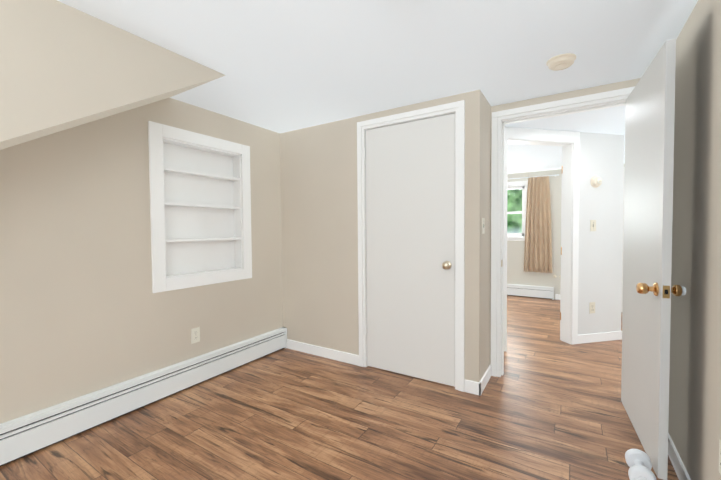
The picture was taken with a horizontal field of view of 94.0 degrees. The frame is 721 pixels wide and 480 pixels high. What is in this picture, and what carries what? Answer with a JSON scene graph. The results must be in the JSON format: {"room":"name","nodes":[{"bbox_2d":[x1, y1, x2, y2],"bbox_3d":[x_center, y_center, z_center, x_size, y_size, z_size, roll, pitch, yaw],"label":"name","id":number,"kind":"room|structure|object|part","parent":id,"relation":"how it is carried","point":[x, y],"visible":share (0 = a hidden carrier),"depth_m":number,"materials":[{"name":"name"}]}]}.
{"room":"empty bedroom","nodes":[
{"label":"empty bedroom","id":0,"kind":"room"},
{"bbox_2d":[0,0,224,149],"bbox_3d":[-1.769,-0.212,1.243,0.644,1.567,2.488,1,2,32],"label":"ceiling","id":1,"kind":"structure","parent":0,"point":[63,66],"depth_m":1.46,"materials":[{"name":"beige paint"}]},
{"bbox_2d":[0,98,282,423],"bbox_3d":[-1.812,0.064,1.927,0.150,2.160,3.825,1,2,32],"label":"wall","id":2,"kind":"structure","parent":0,"point":[84,310],"depth_m":2.11,"materials":[{"name":"beige paint"}]},
{"bbox_2d":[0,327,286,465],"bbox_3d":[-1.717,1.042,1.899,0.060,0.204,3.581,1,2,32],"label":"baseboard heater","id":3,"kind":"object","parent":2,"relation":"attached to","point":[25,435],"visible":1,"depth_m":2.15,"materials":[{"name":"white metal"}]},
{"bbox_2d":[191,327,199,343],"bbox_3d":[-1.288,0.745,2.628,0.008,0.115,0.070,1,2,32],"label":"outlet","id":4,"kind":"object","parent":2,"relation":"attached to","point":[195,335],"visible":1,"depth_m":2.62,"materials":[{"name":"beige plastic"}]},
{"bbox_2d":[148,121,251,292],"bbox_3d":[-1.274,-0.238,2.726,0.123,1.193,0.858,1,2,32],"label":"built-in shelf","id":5,"kind":"object","parent":2,"relation":"attached to","point":[200,209],"depth_m":2.71,"materials":[{"name":"white wood"}]},
{"bbox_2d":[0,295,678,479],"bbox_3d":[1.341,1.144,2.791,4.900,0.100,8.570,1,2,32],"label":"floor","id":6,"kind":"structure","parent":0,"point":[547,405],"depth_m":2.03,"materials":[{"name":"laminate"}]},
{"bbox_2d":[625,449,656,479],"bbox_3d":[1.319,1.080,1.586,0.103,0.100,0.181,1,2,32],"label":"doorstop","id":7,"kind":"object","parent":6,"relation":"on","point":[638,462],"visible":1,"depth_m":1.60,"materials":[{"name":"white plastic"}]},
{"bbox_2d":[57,0,697,173],"bbox_3d":[1.323,-1.115,2.724,4.900,0.100,8.570,1,2,32],"label":"ceiling","id":8,"kind":"structure","parent":0,"point":[283,66],"depth_m":1.82,"materials":[{"name":"white paint"}]},
{"bbox_2d":[546,53,575,70],"bbox_3d":[1.160,-1.021,1.945,0.148,0.039,0.148,1,2,32],"label":"smoke detector","id":9,"kind":"object","parent":8,"relation":"attached to","point":[560,62],"visible":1,"depth_m":1.91,"materials":[{"name":"beige plastic"}]},
{"bbox_2d":[280,78,640,381],"bbox_3d":[0.632,0.018,2.810,3.056,2.160,0.507,1,2,32],"label":"wall","id":10,"kind":"structure","parent":0,"point":[319,214],"depth_m":3.01,"materials":[{"name":"beige paint"}]},
{"bbox_2d":[287,339,358,365],"bbox_3d":[-0.377,1.051,3.170,0.862,0.090,0.013,1,2,32],"label":"baseboard","id":11,"kind":"structure","parent":10,"relation":"attached to","point":[337,355],"depth_m":3.14,"materials":[{"name":"white wood"}]},
{"bbox_2d":[364,113,454,386],"bbox_3d":[0.361,0.083,2.671,0.770,2.020,0.103,1,2,32],"label":"closet door","id":12,"kind":"structure","parent":10,"relation":"in","point":[410,207],"depth_m":2.66,"materials":[{"name":"white paint"}]},
{"bbox_3d":[0.632,0.188,2.484,0.062,0.062,0.068,1,2,32],"label":"knob","id":13,"kind":"part","parent":12,"relation":"part of","materials":[{"name":"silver metal"}]},
{"bbox_2d":[357,100,464,391],"bbox_3d":[0.381,0.051,2.695,0.907,2.106,0.077,1,2,32],"label":"trim","id":14,"kind":"structure","parent":10,"relation":"attached to","point":[457,108],"depth_m":2.48,"materials":[{"name":"white wood"}]},
{"bbox_2d":[475,364,490,395],"bbox_3d":[0.949,1.059,2.570,0.028,0.090,0.400,1,2,32],"label":"baseboard","id":15,"kind":"structure","parent":10,"relation":"attached to","point":[479,386],"depth_m":2.47,"materials":[{"name":"white wood"}]},
{"bbox_2d":[482,218,484,233],"bbox_3d":[0.904,-0.103,2.461,0.016,0.115,0.070,1,2,32],"label":"light switch","id":16,"kind":"object","parent":10,"relation":"attached to","point":[483,225],"visible":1,"depth_m":2.46,"materials":[{"name":"beige plastic"}]},
{"bbox_2d":[491,87,633,376],"bbox_3d":[1.489,0.047,2.503,0.951,2.108,0.154,1,2,32],"label":"door frame","id":17,"kind":"structure","parent":10,"relation":"attached to","point":[499,122],"depth_m":2.66,"materials":[{"name":"white wood"}]},
{"bbox_2d":[621,39,685,479],"bbox_3d":[1.586,0.096,1.897,0.177,2.020,0.807,0,2,28],"label":"hall door","id":18,"kind":"structure","parent":10,"relation":"in","point":[648,290],"depth_m":1.71,"materials":[{"name":"grey paint"}]},
{"bbox_3d":[1.425,0.236,1.609,0.165,0.066,0.066,0,2,28],"label":"knob","id":19,"kind":"part","parent":18,"relation":"part of","materials":[{"name":"gold metal"}]},
{"label":"latch plate","id":20,"kind":"part","parent":18,"relation":"part of","materials":[{"name":"gold metal"}]},
{"bbox_2d":[507,164,624,298],"bbox_3d":[2.434,-0.028,3.905,4.250,2.160,3.995,1,2,32],"label":"wall","id":21,"kind":"structure","parent":0,"point":[517,274],"depth_m":5.69,"materials":[{"name":"beige paint"}]},
{"bbox_2d":[507,181,527,240],"bbox_3d":[2.547,-0.509,6.077,0.950,1.040,0.165,1,2,32],"label":"window","id":22,"kind":"structure","parent":21,"relation":"attached to","point":[523,185],"depth_m":5.90,"materials":[{"name":"white wood"}]},
{"bbox_2d":[507,189,521,232],"bbox_3d":[2.561,-0.515,6.099,0.690,0.800,0.004,1,2,32],"label":"window panel","id":23,"kind":"object","parent":22,"relation":"attached to","point":[510,215],"visible":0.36,"depth_m":6.00,"materials":[{"name":"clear glass"}]},
{"bbox_2d":[507,284,553,299],"bbox_3d":[2.531,0.885,6.056,1.650,0.204,0.060,1,2,32],"label":"baseboard heater","id":24,"kind":"object","parent":21,"relation":"attached to","point":[542,292],"visible":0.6,"depth_m":5.78,"materials":[{"name":"white metal"}]},
{"bbox_2d":[510,174,558,272],"bbox_3d":[2.646,-0.272,5.916,1.452,1.625,0.106,1,2,32],"label":"curtain","id":25,"kind":"object","parent":21,"relation":"hanging from","point":[538,245],"visible":1,"depth_m":5.66,"materials":[{"name":"beige fabric"}]},
{"bbox_3d":[2.644,-1.070,5.899,1.452,0.030,0.090,1,2,32],"label":"curtain rod","id":26,"kind":"part","parent":25,"relation":"part of","materials":[{"name":"white plastic"}]},
{"bbox_2d":[512,132,623,334],"bbox_3d":[1.528,-0.004,3.335,2.526,2.160,0.120,-1,2,-13],"label":"wall","id":27,"kind":"structure","parent":0,"point":[600,258],"depth_m":3.50,"materials":[{"name":"white paint"}]},
{"bbox_2d":[504,127,579,350],"bbox_3d":[1.762,-0.005,3.389,0.899,2.156,0.154,-1,2,-13],"label":"door frame","id":28,"kind":"structure","parent":27,"relation":"attached to","point":[570,145],"depth_m":3.41,"materials":[{"name":"white wood"}]},
{"bbox_2d":[589,302,594,313],"bbox_3d":[2.408,0.705,3.492,0.070,0.115,0.008,-1,2,-13],"label":"outlet","id":29,"kind":"object","parent":27,"relation":"attached to","point":[591,307],"visible":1,"depth_m":3.49,"materials":[{"name":"beige plastic"}]},
{"bbox_2d":[590,220,595,230],"bbox_3d":[2.398,-0.149,3.468,0.052,0.115,0.052,1,2,32],"label":"light switch","id":30,"kind":"object","parent":27,"relation":"attached to","point":[592,225],"visible":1,"depth_m":3.46,"materials":[{"name":"beige plastic"}]},
{"bbox_2d":[590,176,601,187],"bbox_3d":[2.417,-0.598,3.451,0.100,0.120,0.100,1,2,32],"label":"thermostat","id":31,"kind":"object","parent":27,"relation":"attached to","point":[595,181],"visible":1,"depth_m":3.43,"materials":[{"name":"beige plastic"}]},
{"bbox_2d":[578,331,621,343],"bbox_3d":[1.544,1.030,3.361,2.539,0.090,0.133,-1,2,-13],"label":"baseboard","id":32,"kind":"structure","parent":27,"relation":"attached to","point":[599,337],"depth_m":3.51,"materials":[{"name":"white wood"}]},
{"bbox_2d":[621,167,624,311],"bbox_3d":[3.719,-0.001,4.630,0.320,2.018,0.035,1,2,32],"label":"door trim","id":33,"kind":"structure","parent":27,"relation":"attached to","point":[623,239],"depth_m":4.66,"materials":[{"name":"white paint"}]},
{"bbox_2d":[668,0,720,479],"bbox_3d":[0.894,0.086,0.462,0.120,2.160,3.972,1,2,32],"label":"wall","id":34,"kind":"structure","parent":0,"point":[694,428],"depth_m":1.42,"materials":[{"name":"beige paint"}]},
{"bbox_2d":[668,433,690,479],"bbox_3d":[0.840,1.120,0.532,0.026,0.090,3.972,1,2,32],"label":"baseboard","id":35,"kind":"structure","parent":34,"relation":"attached to","point":[682,474],"depth_m":1.62,"materials":[{"name":"white wood"}]},
{"bbox_2d":[719,439,720,473],"bbox_3d":[1.244,0.758,1.154,0.008,0.115,0.070,1,2,32],"label":"outlet","id":36,"kind":"object","parent":34,"relation":"attached to","point":[719,456],"visible":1,"depth_m":1.18,"materials":[{"name":"beige plastic"}]},
{"label":"outside","id":37,"kind":"structure","parent":0,"visible":0},
{"bbox_2d":[507,189,521,232],"bbox_3d":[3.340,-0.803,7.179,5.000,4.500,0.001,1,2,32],"label":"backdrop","id":38,"kind":"structure","parent":37,"point":[514,202],"depth_m":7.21,"materials":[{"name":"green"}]}
]}

